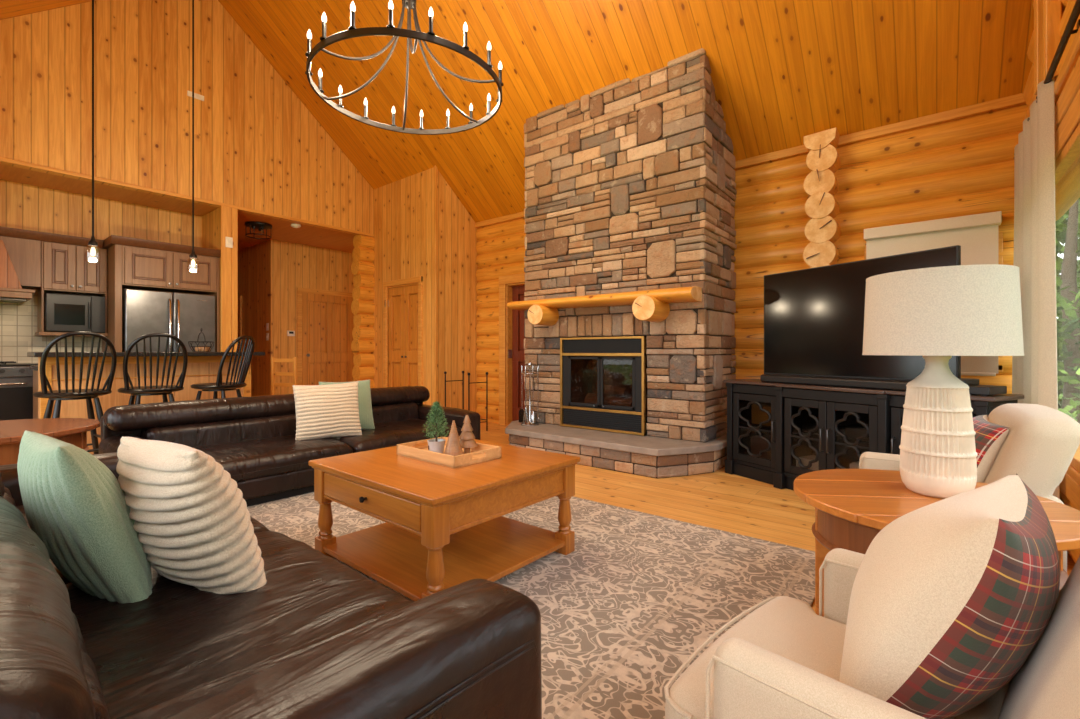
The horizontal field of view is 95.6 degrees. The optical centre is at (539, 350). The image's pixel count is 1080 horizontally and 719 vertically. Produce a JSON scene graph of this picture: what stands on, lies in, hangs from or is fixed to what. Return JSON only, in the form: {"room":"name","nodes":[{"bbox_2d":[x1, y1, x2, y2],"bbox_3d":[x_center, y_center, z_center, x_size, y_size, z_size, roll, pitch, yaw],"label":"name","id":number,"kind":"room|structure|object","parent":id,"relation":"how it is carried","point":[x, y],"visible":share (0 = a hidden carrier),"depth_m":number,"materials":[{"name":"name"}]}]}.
{"room":"living room","nodes":[
{"label":"living room","id":0,"kind":"room"},
{"bbox_2d":[0,180,201,363],"bbox_3d":[-5.623,-0.370,5.219,0.132,2.840,3.435,0,0,39],"label":"wall","id":1,"kind":"structure","parent":0,"point":[22,206],"depth_m":5.48,"materials":[{"name":"brown wood"}]},
{"bbox_2d":[0,236,40,302],"bbox_3d":[-5.679,-0.830,4.647,0.496,0.640,1.315,0,0,39],"label":"range hood","id":2,"kind":"object","parent":1,"relation":"attached to","point":[20,259],"visible":1,"depth_m":4.97,"materials":[{"name":"brown wood"}]},
{"bbox_2d":[0,297,25,302],"bbox_3d":[-5.600,-0.522,4.792,0.396,0.025,0.760,0,0,39],"label":"range hood","id":3,"kind":"object","parent":2,"relation":"attached to","point":[2,299],"depth_m":4.95,"materials":[{"name":"metal"}]},
{"bbox_2d":[0,226,107,336],"bbox_3d":[-5.559,-0.700,4.891,0.375,1.070,1.846,0,0,39],"label":"upper cabinet","id":4,"kind":"object","parent":1,"relation":"attached to","point":[68,266],"visible":0.95,"depth_m":5.26,"materials":[{"name":"brown wood"}]},
{"bbox_2d":[44,293,104,332],"bbox_3d":[-5.121,-0.405,5.385,0.383,0.410,0.475,0,0,39],"label":"microwave","id":5,"kind":"object","parent":4,"relation":"in","point":[62,312],"visible":0.83,"depth_m":5.27,"materials":[{"name":"silver metal"}]},
{"bbox_2d":[0,164,373,252],"bbox_3d":[-6.159,-1.850,7.625,5.230,0.120,6.500,0,0,39],"label":"ceiling","id":6,"kind":"structure","parent":0,"point":[281,230],"depth_m":6.16,"materials":[{"name":"brown wood"}]},
{"bbox_2d":[245,221,271,238],"bbox_3d":[-3.977,-1.701,6.927,0.340,0.178,0.340,0,0,39],"label":"flush light","id":7,"kind":"object","parent":6,"relation":"attached to","point":[254,225],"visible":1,"depth_m":6.86,"materials":[{"name":"black paint"}]},
{"bbox_2d":[0,0,374,387],"bbox_3d":[-4.131,-1.701,5.919,0.242,5.537,6.400,0,0,39],"label":"wall","id":8,"kind":"structure","parent":0,"point":[257,146],"depth_m":5.69,"materials":[{"name":"brown wood"}]},
{"bbox_2d":[0,157,373,236],"bbox_3d":[-4.306,-1.806,5.558,0.012,0.039,5.420,0,0,39],"label":"trim","id":9,"kind":"structure","parent":8,"relation":"attached to","point":[2,159],"depth_m":5.58,"materials":[{"name":"brown wood"}]},
{"bbox_2d":[221,206,231,351],"bbox_3d":[-3.892,-0.370,6.076,0.024,2.840,0.115,0,0,39],"label":"trim","id":10,"kind":"structure","parent":8,"relation":"attached to","point":[226,212],"depth_m":6.07,"materials":[{"name":"brown wood"}]},
{"bbox_2d":[232,208,237,351],"bbox_3d":[-3.837,-0.370,6.154,0.030,2.840,0.065,0,0,39],"label":"trim","id":11,"kind":"structure","parent":8,"relation":"attached to","point":[234,211],"depth_m":6.15,"materials":[{"name":"brown wood"}]},
{"bbox_2d":[202,207,220,351],"bbox_3d":[-5.949,-0.370,7.790,5.350,2.840,0.150,0,0,39],"label":"wall partition","id":12,"kind":"structure","parent":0,"point":[211,222],"depth_m":6.25,"materials":[{"name":"brown wood"}]},
{"bbox_2d":[238,240,267,396],"bbox_3d":[-5.841,-0.370,9.169,3.780,2.840,0.120,0,0,39],"label":"wall","id":13,"kind":"structure","parent":0,"point":[252,260],"depth_m":8.21,"materials":[{"name":"brown wood"}]},
{"bbox_2d":[238,296,241,351],"bbox_3d":[-5.356,-0.460,8.680,0.310,1.020,0.030,0,0,39],"label":"trim","id":14,"kind":"structure","parent":13,"relation":"attached to","point":[239,297],"depth_m":8.59,"materials":[{"name":"brown wood"}]},
{"bbox_2d":[268,239,353,394],"bbox_3d":[-3.763,-0.370,8.638,0.120,2.840,1.910,0,0,39],"label":"wall","id":15,"kind":"structure","parent":0,"point":[291,266],"depth_m":8.10,"materials":[{"name":"brown wood"}]},
{"bbox_2d":[297,287,354,384],"bbox_3d":[-3.694,-0.005,8.576,0.085,2.110,1.080,0,0,39],"label":"door","id":16,"kind":"structure","parent":15,"relation":"in","point":[325,325],"depth_m":8.52,"materials":[{"name":"brown wood"}]},
{"bbox_2d":[374,167,433,404],"bbox_3d":[-1.987,-0.780,7.232,1.510,3.660,0.100,0,0,39],"label":"wall","id":17,"kind":"structure","parent":0,"point":[403,208],"depth_m":7.13,"materials":[{"name":"brown wood"}]},
{"bbox_2d":[383,276,422,387],"bbox_3d":[-1.988,0.000,7.207,0.920,2.100,0.140,0,0,39],"label":"door","id":18,"kind":"structure","parent":17,"relation":"in","point":[403,308],"depth_m":7.21,"materials":[{"name":"brown wood"}]},
{"bbox_2d":[437,169,476,411],"bbox_3d":[-1.221,-0.759,7.056,0.102,3.619,0.770,0,0,39],"label":"wall","id":19,"kind":"structure","parent":0,"point":[456,230],"depth_m":6.99,"materials":[{"name":"brown wood"}]},
{"bbox_2d":[434,165,436,400],"bbox_3d":[-1.432,-0.747,6.721,0.035,3.594,0.035,0,0,39],"label":"trim","id":20,"kind":"structure","parent":19,"relation":"attached to","point":[435,167],"depth_m":6.71,"materials":[{"name":"brown wood"}]},
{"bbox_2d":[0,0,1033,222],"bbox_3d":[-1.065,-3.105,3.436,7.980,3.030,6.900,0,0,39],"label":"ceiling","id":21,"kind":"structure","parent":0,"point":[783,72],"depth_m":4.59,"materials":[{"name":"brown wood"}]},
{"bbox_2d":[88,0,97,255],"bbox_3d":[-3.817,-2.122,4.185,0.100,2.714,0.100,0,0,39],"label":"pendant light","id":22,"kind":"object","parent":21,"relation":"hanging from","point":[92,242],"visible":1,"depth_m":4.18,"materials":[{"name":"black metal"}]},
{"bbox_2d":[189,0,196,267],"bbox_3d":[-3.361,-2.423,4.748,0.100,3.315,0.100,0,0,39],"label":"pendant light","id":23,"kind":"object","parent":21,"relation":"hanging from","point":[192,255],"visible":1,"depth_m":4.74,"materials":[{"name":"black metal"}]},
{"bbox_2d":[305,0,503,134],"bbox_3d":[-0.856,-3.038,3.202,1.243,2.718,1.225,0,0,-16],"label":"chandelier","id":24,"kind":"object","parent":21,"relation":"hanging from","point":[390,30],"visible":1,"depth_m":3.12,"materials":[{"name":"metal"}]},
{"bbox_2d":[305,29,311,56],"bbox_3d":[-1.341,-1.795,2.849,0.044,0.156,0.044,0,0,39],"label":"bulb","id":25,"kind":"object","parent":24,"relation":"attached to","point":[309,42],"depth_m":2.84,"materials":[{"name":"black"}]},
{"bbox_2d":[318,68,323,92],"bbox_3d":[-1.454,-1.795,3.244,0.044,0.156,0.044,0,0,39],"label":"bulb","id":26,"kind":"object","parent":24,"relation":"attached to","point":[320,74],"depth_m":3.23,"materials":[{"name":"black"}]},
{"bbox_2d":[320,12,326,39],"bbox_3d":[-1.191,-1.795,2.705,0.044,0.156,0.044,0,0,39],"label":"bulb","id":27,"kind":"object","parent":24,"relation":"attached to","point":[324,19],"depth_m":2.69,"materials":[{"name":"black"}]},
{"bbox_2d":[338,85,343,107],"bbox_3d":[-1.404,-1.795,3.446,0.044,0.156,0.044,0,0,39],"label":"socket","id":28,"kind":"object","parent":24,"relation":"attached to","point":[340,105],"depth_m":3.44,"materials":[{"name":"black"}]},
{"bbox_2d":[348,1,356,29],"bbox_3d":[-1.001,-1.795,2.620,0.044,0.156,0.044,0,0,39],"label":"bulb","id":29,"kind":"object","parent":24,"relation":"attached to","point":[352,7],"depth_m":2.61,"materials":[{"name":"black"}]},
{"bbox_2d":[363,98,368,118],"bbox_3d":[-1.287,-1.795,3.619,0.044,0.156,0.044,0,0,39],"label":"socket","id":30,"kind":"object","parent":24,"relation":"attached to","point":[365,100],"depth_m":3.61,"materials":[{"name":"black"}]},
{"bbox_2d":[387,0,394,27],"bbox_3d":[-0.793,-1.795,2.605,0.044,0.156,0.044,0,0,39],"label":"bulb","id":31,"kind":"object","parent":24,"relation":"attached to","point":[390,5],"depth_m":2.59,"materials":[{"name":"black"}]},
{"bbox_2d":[427,7,434,34],"bbox_3d":[-0.593,-1.795,2.663,0.044,0.156,0.044,0,0,39],"label":"bulb","id":32,"kind":"object","parent":24,"relation":"attached to","point":[430,14],"depth_m":2.65,"materials":[{"name":"black"}]},
{"bbox_2d":[462,22,468,49],"bbox_3d":[-0.424,-1.795,2.785,0.044,0.156,0.044,0,0,39],"label":"bulb","id":33,"kind":"object","parent":24,"relation":"attached to","point":[465,28],"depth_m":2.78,"materials":[{"name":"black"}]},
{"bbox_2d":[487,41,492,67],"bbox_3d":[-0.307,-1.795,2.958,0.044,0.156,0.044,0,0,39],"label":"bulb","id":34,"kind":"object","parent":24,"relation":"attached to","point":[489,65],"depth_m":2.95,"materials":[{"name":"black"}]},
{"bbox_2d":[498,61,503,85],"bbox_3d":[-0.257,-1.795,3.160,0.044,0.156,0.044,0,0,39],"label":"bulb","id":35,"kind":"object","parent":24,"relation":"attached to","point":[500,64],"depth_m":3.15,"materials":[{"name":"black"}]},
{"bbox_2d":[476,104,1028,423],"bbox_3d":[1.418,-0.415,5.549,6.061,2.930,0.267,0,0,39],"label":"wall","id":36,"kind":"structure","parent":0,"point":[961,167],"depth_m":4.34,"materials":[{"name":"orange wood"}]},
{"bbox_2d":[499,273,527,425],"bbox_3d":[-0.013,-0.005,6.714,1.210,2.110,0.340,0,0,39],"label":"door","id":37,"kind":"structure","parent":36,"relation":"in","point":[511,287],"depth_m":6.93,"materials":[{"name":"brown wood"}]},
{"bbox_2d":[475,93,1025,227],"bbox_3d":[1.412,-1.873,5.509,5.940,0.075,0.220,0,0,39],"label":"trim","id":38,"kind":"structure","parent":36,"relation":"attached to","point":[1016,100],"depth_m":4.12,"materials":[{"name":"brown wood"}]},
{"bbox_2d":[864,215,1002,371],"bbox_3d":[3.227,-0.435,4.065,0.880,1.190,0.220,0,0,39],"label":"window","id":39,"kind":"structure","parent":36,"relation":"in","point":[1000,234],"depth_m":3.71,"materials":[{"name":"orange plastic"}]},
{"bbox_2d":[864,211,1001,375],"bbox_3d":[3.118,-0.425,3.938,0.860,1.230,0.095,0,0,39],"label":"roller shade","id":40,"kind":"object","parent":39,"relation":"attached to","point":[976,234],"visible":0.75,"depth_m":3.82,"materials":[{"name":"fabric"}]},
{"bbox_2d":[480,421,1074,610],"bbox_3d":[-3.062,1.150,5.117,13.200,0.200,6.900,0,0,39],"label":"floor","id":41,"kind":"structure","parent":0,"point":[720,500],"depth_m":3.46,"materials":[{"name":"brown wood"}]},
{"bbox_2d":[0,361,34,420],"bbox_3d":[-5.456,0.578,4.727,0.731,0.945,0.760,0,0,39],"label":"stove","id":42,"kind":"object","parent":41,"relation":"on","point":[16,379],"visible":0.59,"depth_m":4.73,"materials":[{"name":"metal"}]},
{"bbox_2d":[0,418,99,464],"bbox_3d":[-2.989,0.738,2.665,0.900,0.625,0.900,0,0,33],"label":"table","id":43,"kind":"object","parent":41,"relation":"on","point":[73,431],"visible":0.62,"depth_m":2.72,"materials":[{"name":"brown wood"}]},
{"bbox_2d":[33,332,116,453],"bbox_3d":[-3.702,0.452,3.901,0.516,1.202,0.460,0,0,35],"label":"bar stool","id":44,"kind":"object","parent":41,"relation":"on","point":[58,395],"visible":0.76,"depth_m":3.81,"materials":[{"name":"black paint"}]},
{"bbox_2d":[27,352,264,453],"bbox_3d":[-3.894,0.530,4.916,1.000,1.040,1.740,0,0,39],"label":"breakfast bar","id":45,"kind":"object","parent":41,"relation":"on","point":[202,367],"visible":0.36,"depth_m":4.57,"materials":[{"name":"brown wood"}]},
{"bbox_2d":[188,328,213,351],"bbox_3d":[-3.472,-0.112,5.024,0.228,0.243,0.228,0,0,39],"label":"wire basket","id":46,"kind":"object","parent":45,"relation":"on","point":[197,346],"visible":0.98,"depth_m":4.97,"materials":[{"name":"black metal"}]},
{"bbox_2d":[118,333,187,404],"bbox_3d":[-3.389,0.452,4.287,0.516,1.202,0.460,0,0,41],"label":"bar stool","id":47,"kind":"object","parent":41,"relation":"on","point":[138,391],"visible":0.69,"depth_m":4.17,"materials":[{"name":"black paint"}]},
{"bbox_2d":[102,235,220,351],"bbox_3d":[-4.541,-0.098,5.879,0.715,2.295,1.042,0,0,39],"label":"tall cabinet","id":48,"kind":"object","parent":41,"relation":"on","point":[132,263],"visible":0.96,"depth_m":5.59,"materials":[{"name":"brown wood"}]},
{"bbox_2d":[122,289,215,351],"bbox_3d":[-4.497,0.168,5.887,0.721,1.705,0.870,0,0,39],"label":"refrigerator","id":49,"kind":"object","parent":41,"relation":"on","point":[183,316],"visible":0.4,"depth_m":5.63,"materials":[{"name":"metal"}]},
{"bbox_2d":[190,336,254,399],"bbox_3d":[-3.089,0.452,4.763,0.516,1.202,0.460,0,0,1],"label":"bar stool","id":50,"kind":"object","parent":41,"relation":"on","point":[221,386],"visible":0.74,"depth_m":4.69,"materials":[{"name":"black paint"}]},
{"bbox_2d":[252,357,296,396],"bbox_3d":[-3.435,0.565,6.273,0.440,0.970,0.426,0,0,19],"label":"wooden chair","id":51,"kind":"object","parent":41,"relation":"on","point":[273,360],"visible":0.48,"depth_m":6.46,"materials":[{"name":"brown wood"}]},
{"bbox_2d":[444,371,487,430],"bbox_3d":[-0.990,0.662,6.547,0.330,0.775,0.580,0,0,-44],"label":"rack","id":52,"kind":"object","parent":41,"relation":"on","point":[445,372],"visible":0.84,"depth_m":6.45,"materials":[{"name":"black metal"}]},
{"bbox_2d":[247,492,814,718],"bbox_3d":[-0.672,1.044,2.468,3.350,0.012,2.750,0,0,39],"label":"area rug","id":53,"kind":"object","parent":41,"relation":"on","point":[638,593],"visible":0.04,"depth_m":2.14,"materials":[{"name":"beige carpet"}]},
{"bbox_2d":[0,452,541,718],"bbox_3d":[-1.238,0.661,1.363,2.446,0.754,1.000,0,0,39],"label":"leather sofa","id":54,"kind":"object","parent":53,"relation":"on","point":[321,639],"visible":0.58,"depth_m":0.86,"materials":[{"name":"brown leather"}]},
{"bbox_2d":[0,473,4,497],"bbox_3d":[-1.899,0.369,1.500,1.194,0.168,0.322,0,0,39],"label":"cushion","id":55,"kind":"object","parent":54,"relation":"on","point":[2,490],"depth_m":1.35,"materials":[{"name":"brown leather"}]},
{"bbox_2d":[3,483,15,506],"bbox_3d":[-1.795,0.547,1.473,0.998,0.222,0.335,0,0,39],"label":"lumbar cushion","id":56,"kind":"object","parent":54,"relation":"on","point":[9,495],"depth_m":1.68,"materials":[{"name":"brown leather"}]},
{"bbox_2d":[0,497,94,718],"bbox_3d":[-0.966,0.370,0.746,1.194,0.168,0.324,0,0,39],"label":"cushion","id":57,"kind":"object","parent":54,"relation":"on","point":[45,674],"depth_m":0.55,"materials":[{"name":"brown leather"}]},
{"bbox_2d":[17,430,151,602],"bbox_3d":[-1.174,0.440,1.267,0.470,0.465,0.230,0,0,38],"label":"throw pillow","id":58,"kind":"object","parent":54,"relation":"on","point":[73,502],"visible":0.89,"depth_m":1.14,"materials":[{"name":"green fabric"}]},
{"bbox_2d":[16,505,269,583],"bbox_3d":[-1.538,0.673,1.792,0.997,0.169,0.709,0,0,39],"label":"seat cushion","id":59,"kind":"object","parent":54,"relation":"on","point":[258,527],"depth_m":1.73,"materials":[{"name":"brown leather"}]},
{"bbox_2d":[116,436,266,593],"bbox_3d":[-0.933,0.450,1.310,0.458,0.441,0.260,0,0,36],"label":"ribbed pillow","id":60,"kind":"object","parent":54,"relation":"on","point":[194,526],"visible":0.93,"depth_m":1.19,"materials":[{"name":"beige fabric"}]},
{"bbox_2d":[65,531,415,718],"bbox_3d":[-0.756,0.674,1.159,0.997,0.168,0.710,0,0,39],"label":"seat cushion","id":61,"kind":"object","parent":54,"relation":"on","point":[157,656],"depth_m":1.07,"materials":[{"name":"brown leather"}]},
{"bbox_2d":[99,386,479,506],"bbox_3d":[-1.820,0.706,4.125,1.020,0.664,2.726,0,0,39],"label":"leather sofa","id":62,"kind":"object","parent":53,"relation":"on","point":[253,439],"visible":0.43,"depth_m":3.65,"materials":[{"name":"brown leather"}]},
{"bbox_2d":[103,394,295,431],"bbox_3d":[-2.509,0.463,3.820,0.276,0.175,1.334,0,0,39],"label":"cushion","id":63,"kind":"object","parent":62,"relation":"on","point":[177,416],"depth_m":3.63,"materials":[{"name":"brown leather"}]},
{"bbox_2d":[141,413,295,447],"bbox_3d":[-2.412,0.648,3.871,0.287,0.230,1.133,0,0,39],"label":"lumbar cushion","id":64,"kind":"object","parent":62,"relation":"on","point":[216,431],"depth_m":3.71,"materials":[{"name":"brown leather"}]},
{"bbox_2d":[193,435,352,481],"bbox_3d":[-2.086,0.776,3.607,0.778,0.173,1.132,0,0,39],"label":"seat cushion","id":65,"kind":"object","parent":62,"relation":"on","point":[255,458],"depth_m":3.48,"materials":[{"name":"brown leather"}]},
{"bbox_2d":[292,381,361,439],"bbox_3d":[-1.728,0.490,3.999,0.516,0.465,0.189,0,0,-29],"label":"ribbed pillow","id":66,"kind":"object","parent":62,"relation":"on","point":[322,411],"visible":1,"depth_m":3.94,"materials":[{"name":"beige fabric"}]},
{"bbox_2d":[319,380,374,429],"bbox_3d":[-1.680,0.485,4.282,0.463,0.451,0.173,0,0,-43],"label":"throw pillow","id":67,"kind":"object","parent":62,"relation":"on","point":[364,392],"visible":0.28,"depth_m":4.34,"materials":[{"name":"green fabric"}]},
{"bbox_2d":[329,419,461,452],"bbox_3d":[-1.368,0.776,4.492,0.780,0.173,1.132,0,0,39],"label":"seat cushion","id":68,"kind":"object","parent":62,"relation":"on","point":[387,432],"depth_m":4.23,"materials":[{"name":"brown leather"}]},
{"bbox_2d":[372,402,418,422],"bbox_3d":[-1.695,0.648,4.756,0.287,0.230,1.133,0,0,39],"label":"lumbar cushion","id":69,"kind":"object","parent":62,"relation":"on","point":[383,412],"depth_m":4.88,"materials":[{"name":"brown leather"}]},
{"bbox_2d":[370,386,429,405],"bbox_3d":[-1.667,0.462,4.863,0.272,0.176,1.334,0,0,39],"label":"cushion","id":70,"kind":"object","parent":62,"relation":"on","point":[405,395],"depth_m":4.99,"materials":[{"name":"brown leather"}]},
{"bbox_2d":[308,439,579,600],"bbox_3d":[-0.478,0.794,2.501,1.000,0.488,0.954,0,0,40],"label":"coffee table","id":71,"kind":"object","parent":53,"relation":"on","point":[445,527],"visible":0.91,"depth_m":2.27,"materials":[{"name":"brown wood"}]},
{"bbox_2d":[323,516,564,600],"bbox_3d":[-0.476,0.980,2.502,0.940,0.027,0.890,0,0,40],"label":"shelf","id":72,"kind":"object","parent":71,"relation":"attached to","point":[391,555],"depth_m":2.36,"materials":[{"name":"brown wood"}]},
{"bbox_2d":[397,437,500,467],"bbox_3d":[-0.479,0.522,2.563,0.470,0.055,0.310,0,0,40],"label":"serving tray","id":73,"kind":"object","parent":71,"relation":"on","point":[482,452],"visible":0.8,"depth_m":2.46,"materials":[{"name":"brown wood"}]},
{"bbox_2d":[423,401,448,453],"bbox_3d":[-0.543,0.397,2.579,0.161,0.283,0.162,0,0,7],"label":"plant","id":74,"kind":"object","parent":73,"relation":"on","point":[435,445],"visible":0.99,"depth_m":2.56,"materials":[{"name":"green plant"}]},
{"bbox_2d":[444,420,462,455],"bbox_3d":[-0.440,0.447,2.499,0.104,0.185,0.104,0,0,39],"label":"tree","id":75,"kind":"object","parent":73,"relation":"on","point":[453,447],"visible":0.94,"depth_m":2.47,"materials":[{"name":"brown wood"}]},
{"bbox_2d":[459,415,477,452],"bbox_3d":[-0.387,0.439,2.597,0.112,0.200,0.112,0,0,39],"label":"tree","id":76,"kind":"object","parent":73,"relation":"on","point":[467,441],"visible":0.92,"depth_m":2.57,"materials":[{"name":"brown wood"}]},
{"bbox_2d":[505,48,736,478],"bbox_3d":[0.718,-0.808,5.051,2.331,3.716,1.365,0,0,39],"label":"stone fireplace","id":77,"kind":"object","parent":41,"relation":"on","point":[630,186],"visible":0.87,"depth_m":4.64,"materials":[{"name":"brown stone"}]},
{"bbox_2d":[519,361,539,425],"bbox_3d":[-0.110,0.450,5.303,0.199,0.700,0.207,0,0,-20],"label":"fireplace tools","id":78,"kind":"object","parent":77,"relation":"on","point":[532,416],"visible":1,"depth_m":5.29,"materials":[{"name":"silver metal"}]},
{"bbox_2d":[560,336,646,435],"bbox_3d":[0.783,0.328,5.130,0.980,0.935,0.640,0,0,39],"label":"fireplace insert","id":79,"kind":"object","parent":77,"relation":"on","point":[603,380],"visible":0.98,"depth_m":4.99,"materials":[{"name":"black metal"}]},
{"bbox_2d":[563,339,640,352],"bbox_3d":[0.611,-0.049,4.918,0.928,0.138,0.028,0,0,39],"label":"grille","id":80,"kind":"object","parent":79,"relation":"attached to","point":[569,345],"depth_m":4.90,"materials":[{"name":"black metal"}]},
{"bbox_2d":[563,408,640,432],"bbox_3d":[0.611,0.689,4.918,0.928,0.167,0.028,0,0,39],"label":"grille","id":81,"kind":"object","parent":79,"relation":"attached to","point":[601,419],"depth_m":4.88,"materials":[{"name":"black metal"}]},
{"bbox_2d":[507,286,701,325],"bbox_3d":[0.500,-0.409,4.820,2.110,0.290,0.309,0,0,39],"label":"mantel","id":82,"kind":"object","parent":77,"relation":"attached to","point":[647,305],"visible":1,"depth_m":4.52,"materials":[{"name":"orange wood"}]},
{"bbox_2d":[664,548,1079,718],"bbox_3d":[0.668,0.628,0.854,0.630,0.847,0.756,0,0,-43],"label":"armchair","id":83,"kind":"object","parent":41,"relation":"on","point":[783,659],"visible":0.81,"depth_m":0.79,"materials":[{"name":"beige fabric"}]},
{"bbox_2d":[665,596,1009,718],"bbox_3d":[0.607,0.700,0.919,0.576,0.190,0.565,0,0,-43],"label":"seat cushion","id":84,"kind":"object","parent":83,"relation":"on","point":[789,628],"depth_m":1.02,"materials":[{"name":"beige fabric"}]},
{"bbox_2d":[839,473,1059,718],"bbox_3d":[0.746,0.451,0.905,0.294,0.429,0.449,0,0,43],"label":"plaid pillow","id":85,"kind":"object","parent":83,"relation":"on","point":[953,596],"visible":0.98,"depth_m":0.76,"materials":[{"name":"beige fabric"}]},
{"bbox_2d":[723,379,1023,490],"bbox_3d":[2.162,0.650,3.517,0.424,0.800,1.830,0,0,-28],"label":"media console","id":86,"kind":"object","parent":41,"relation":"on","point":[793,406],"visible":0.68,"depth_m":3.65,"materials":[{"name":"black paint"}]},
{"bbox_2d":[751,434,770,459],"bbox_3d":[1.904,0.816,4.076,0.200,0.206,0.200,0,0,-28],"label":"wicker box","id":87,"kind":"object","parent":86,"relation":"on","point":[757,444],"visible":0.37,"depth_m":4.04,"materials":[{"name":"brown wicker"}]},
{"bbox_2d":[752,403,770,425],"bbox_3d":[1.904,0.526,4.076,0.180,0.166,0.200,0,0,-28],"label":"wooden box","id":88,"kind":"object","parent":86,"relation":"on","point":[758,416],"visible":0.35,"depth_m":4.05,"materials":[{"name":"brown wood"}]},
{"bbox_2d":[796,455,839,470],"bbox_3d":[2.100,0.866,3.704,0.200,0.106,0.220,0,0,-28],"label":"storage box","id":89,"kind":"object","parent":86,"relation":"on","point":[805,460],"visible":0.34,"depth_m":3.68,"materials":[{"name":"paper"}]},
{"bbox_2d":[760,374,909,390],"bbox_3d":[2.046,0.218,3.473,0.082,0.062,1.080,0,0,-28],"label":"soundbar","id":90,"kind":"object","parent":86,"relation":"on","point":[893,385],"visible":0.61,"depth_m":3.37,"materials":[{"name":"black plastic"}]},
{"bbox_2d":[845,424,868,441],"bbox_3d":[2.267,0.566,3.386,0.200,0.086,0.200,0,0,-28],"label":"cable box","id":91,"kind":"object","parent":86,"relation":"on","point":[852,431],"visible":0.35,"depth_m":3.37,"materials":[{"name":"black plastic"}]},
{"bbox_2d":[764,245,960,380],"bbox_3d":[2.202,-0.192,3.532,0.227,0.886,1.340,0,0,-28],"label":"television","id":92,"kind":"object","parent":86,"relation":"on","point":[814,317],"visible":0.54,"depth_m":3.60,"materials":[{"name":"black plastic"}]},
{"bbox_2d":[968,385,1006,395],"bbox_3d":[2.483,0.225,2.889,0.222,0.050,0.340,0,0,-28],"label":"receiver","id":93,"kind":"object","parent":86,"relation":"on","point":[984,390],"visible":0.4,"depth_m":2.74,"materials":[{"name":"black plastic"}]},
{"bbox_2d":[794,469,1079,616],"bbox_3d":[1.191,0.750,1.519,0.720,0.600,0.720,0,0,6],"label":"round side table","id":94,"kind":"object","parent":41,"relation":"on","point":[852,506],"visible":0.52,"depth_m":1.49,"materials":[{"name":"brown wood"}]},
{"bbox_2d":[862,264,1023,498],"bbox_3d":[1.259,0.104,1.554,0.395,0.691,0.395,0,0,39],"label":"table lamp","id":95,"kind":"object","parent":94,"relation":"on","point":[935,314],"visible":1,"depth_m":1.47,"materials":[{"name":"beige ceramic"}]},
{"bbox_2d":[859,403,1079,571],"bbox_3d":[1.580,0.628,1.998,0.756,0.847,0.630,0,0,34],"label":"armchair","id":96,"kind":"object","parent":41,"relation":"on","point":[1041,443],"visible":0.23,"depth_m":1.62,"materials":[{"name":"beige fabric"}]},
{"bbox_2d":[973,415,1009,482],"bbox_3d":[1.676,0.464,1.923,0.207,0.398,0.428,0,0,31],"label":"plaid pillow","id":97,"kind":"object","parent":96,"relation":"on","point":[990,437],"visible":0.24,"depth_m":1.75,"materials":[{"name":"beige fabric"}]},
{"bbox_2d":[803,127,840,267],"bbox_3d":[2.548,-0.916,4.421,0.269,2.018,0.323,0,0,39],"label":"wall","id":98,"kind":"structure","parent":0,"point":[823,160],"depth_m":4.31,"materials":[{"name":"beige wood"}]},
{"bbox_2d":[1023,0,1079,562],"bbox_3d":[1.776,-1.692,1.200,0.268,5.542,6.502,0,0,39],"label":"wall","id":99,"kind":"structure","parent":0,"point":[1067,190],"depth_m":2.84,"materials":[{"name":"orange wood"}]},
{"bbox_2d":[1034,0,1061,100],"bbox_3d":[2.835,-2.204,2.755,0.080,1.509,0.410,0,0,39],"label":"trim","id":100,"kind":"structure","parent":99,"relation":"attached to","point":[1047,13],"depth_m":2.61,"materials":[{"name":"brown wood"}]},
{"bbox_2d":[1029,0,1079,119],"bbox_3d":[1.662,-1.425,1.305,0.059,0.080,5.920,0,0,39],"label":"curtain rod","id":101,"kind":"object","parent":99,"relation":"attached to","point":[1068,31],"visible":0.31,"depth_m":2.22,"materials":[{"name":"brown metal"}]},
{"bbox_2d":[1012,76,1059,498],"bbox_3d":[2.979,-0.205,2.971,0.082,2.480,1.550,0,0,39],"label":"curtain","id":102,"kind":"object","parent":101,"relation":"hanging from","point":[1034,374],"visible":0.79,"depth_m":2.64,"materials":[{"name":"beige fabric"}]},
{"bbox_2d":[1054,27,1079,132],"bbox_3d":[1.551,-1.288,1.125,0.045,0.225,5.500,0,0,39],"label":"trim","id":103,"kind":"structure","parent":99,"relation":"attached to","point":[1067,83],"depth_m":2.33,"materials":[{"name":"brown wood"}]},
{"bbox_2d":[1055,89,1079,510],"bbox_3d":[1.654,-0.225,1.067,0.252,1.870,5.640,0,0,39],"label":"window","id":104,"kind":"structure","parent":99,"relation":"in","point":[1067,135],"depth_m":2.35,"materials":[{"name":"brown wood"}]},
{"label":"outside","id":105,"kind":"structure","parent":0,"visible":0},
{"bbox_3d":[29.996,2.150,-11.423,59.000,0.200,100.000,0,0,39],"label":"lawn","id":106,"kind":"structure","parent":105,"visible":0},
{"bbox_2d":[1056,198,1079,423],"bbox_3d":[9.937,-2.032,9.052,5.627,8.616,5.248,0,0,39],"label":"broadleaf tree","id":107,"kind":"object","parent":106,"relation":"on","point":[1068,225],"visible":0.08,"depth_m":8.87,"materials":[{"name":"green plant"}]},
{"bbox_2d":[1058,368,1079,417],"bbox_3d":[6.323,1.151,7.570,3.329,3.012,3.262,0,0,-10],"label":"shrub","id":108,"kind":"object","parent":106,"relation":"on","point":[1067,408],"visible":0.02,"depth_m":6.72,"materials":[{"name":"green plant"}]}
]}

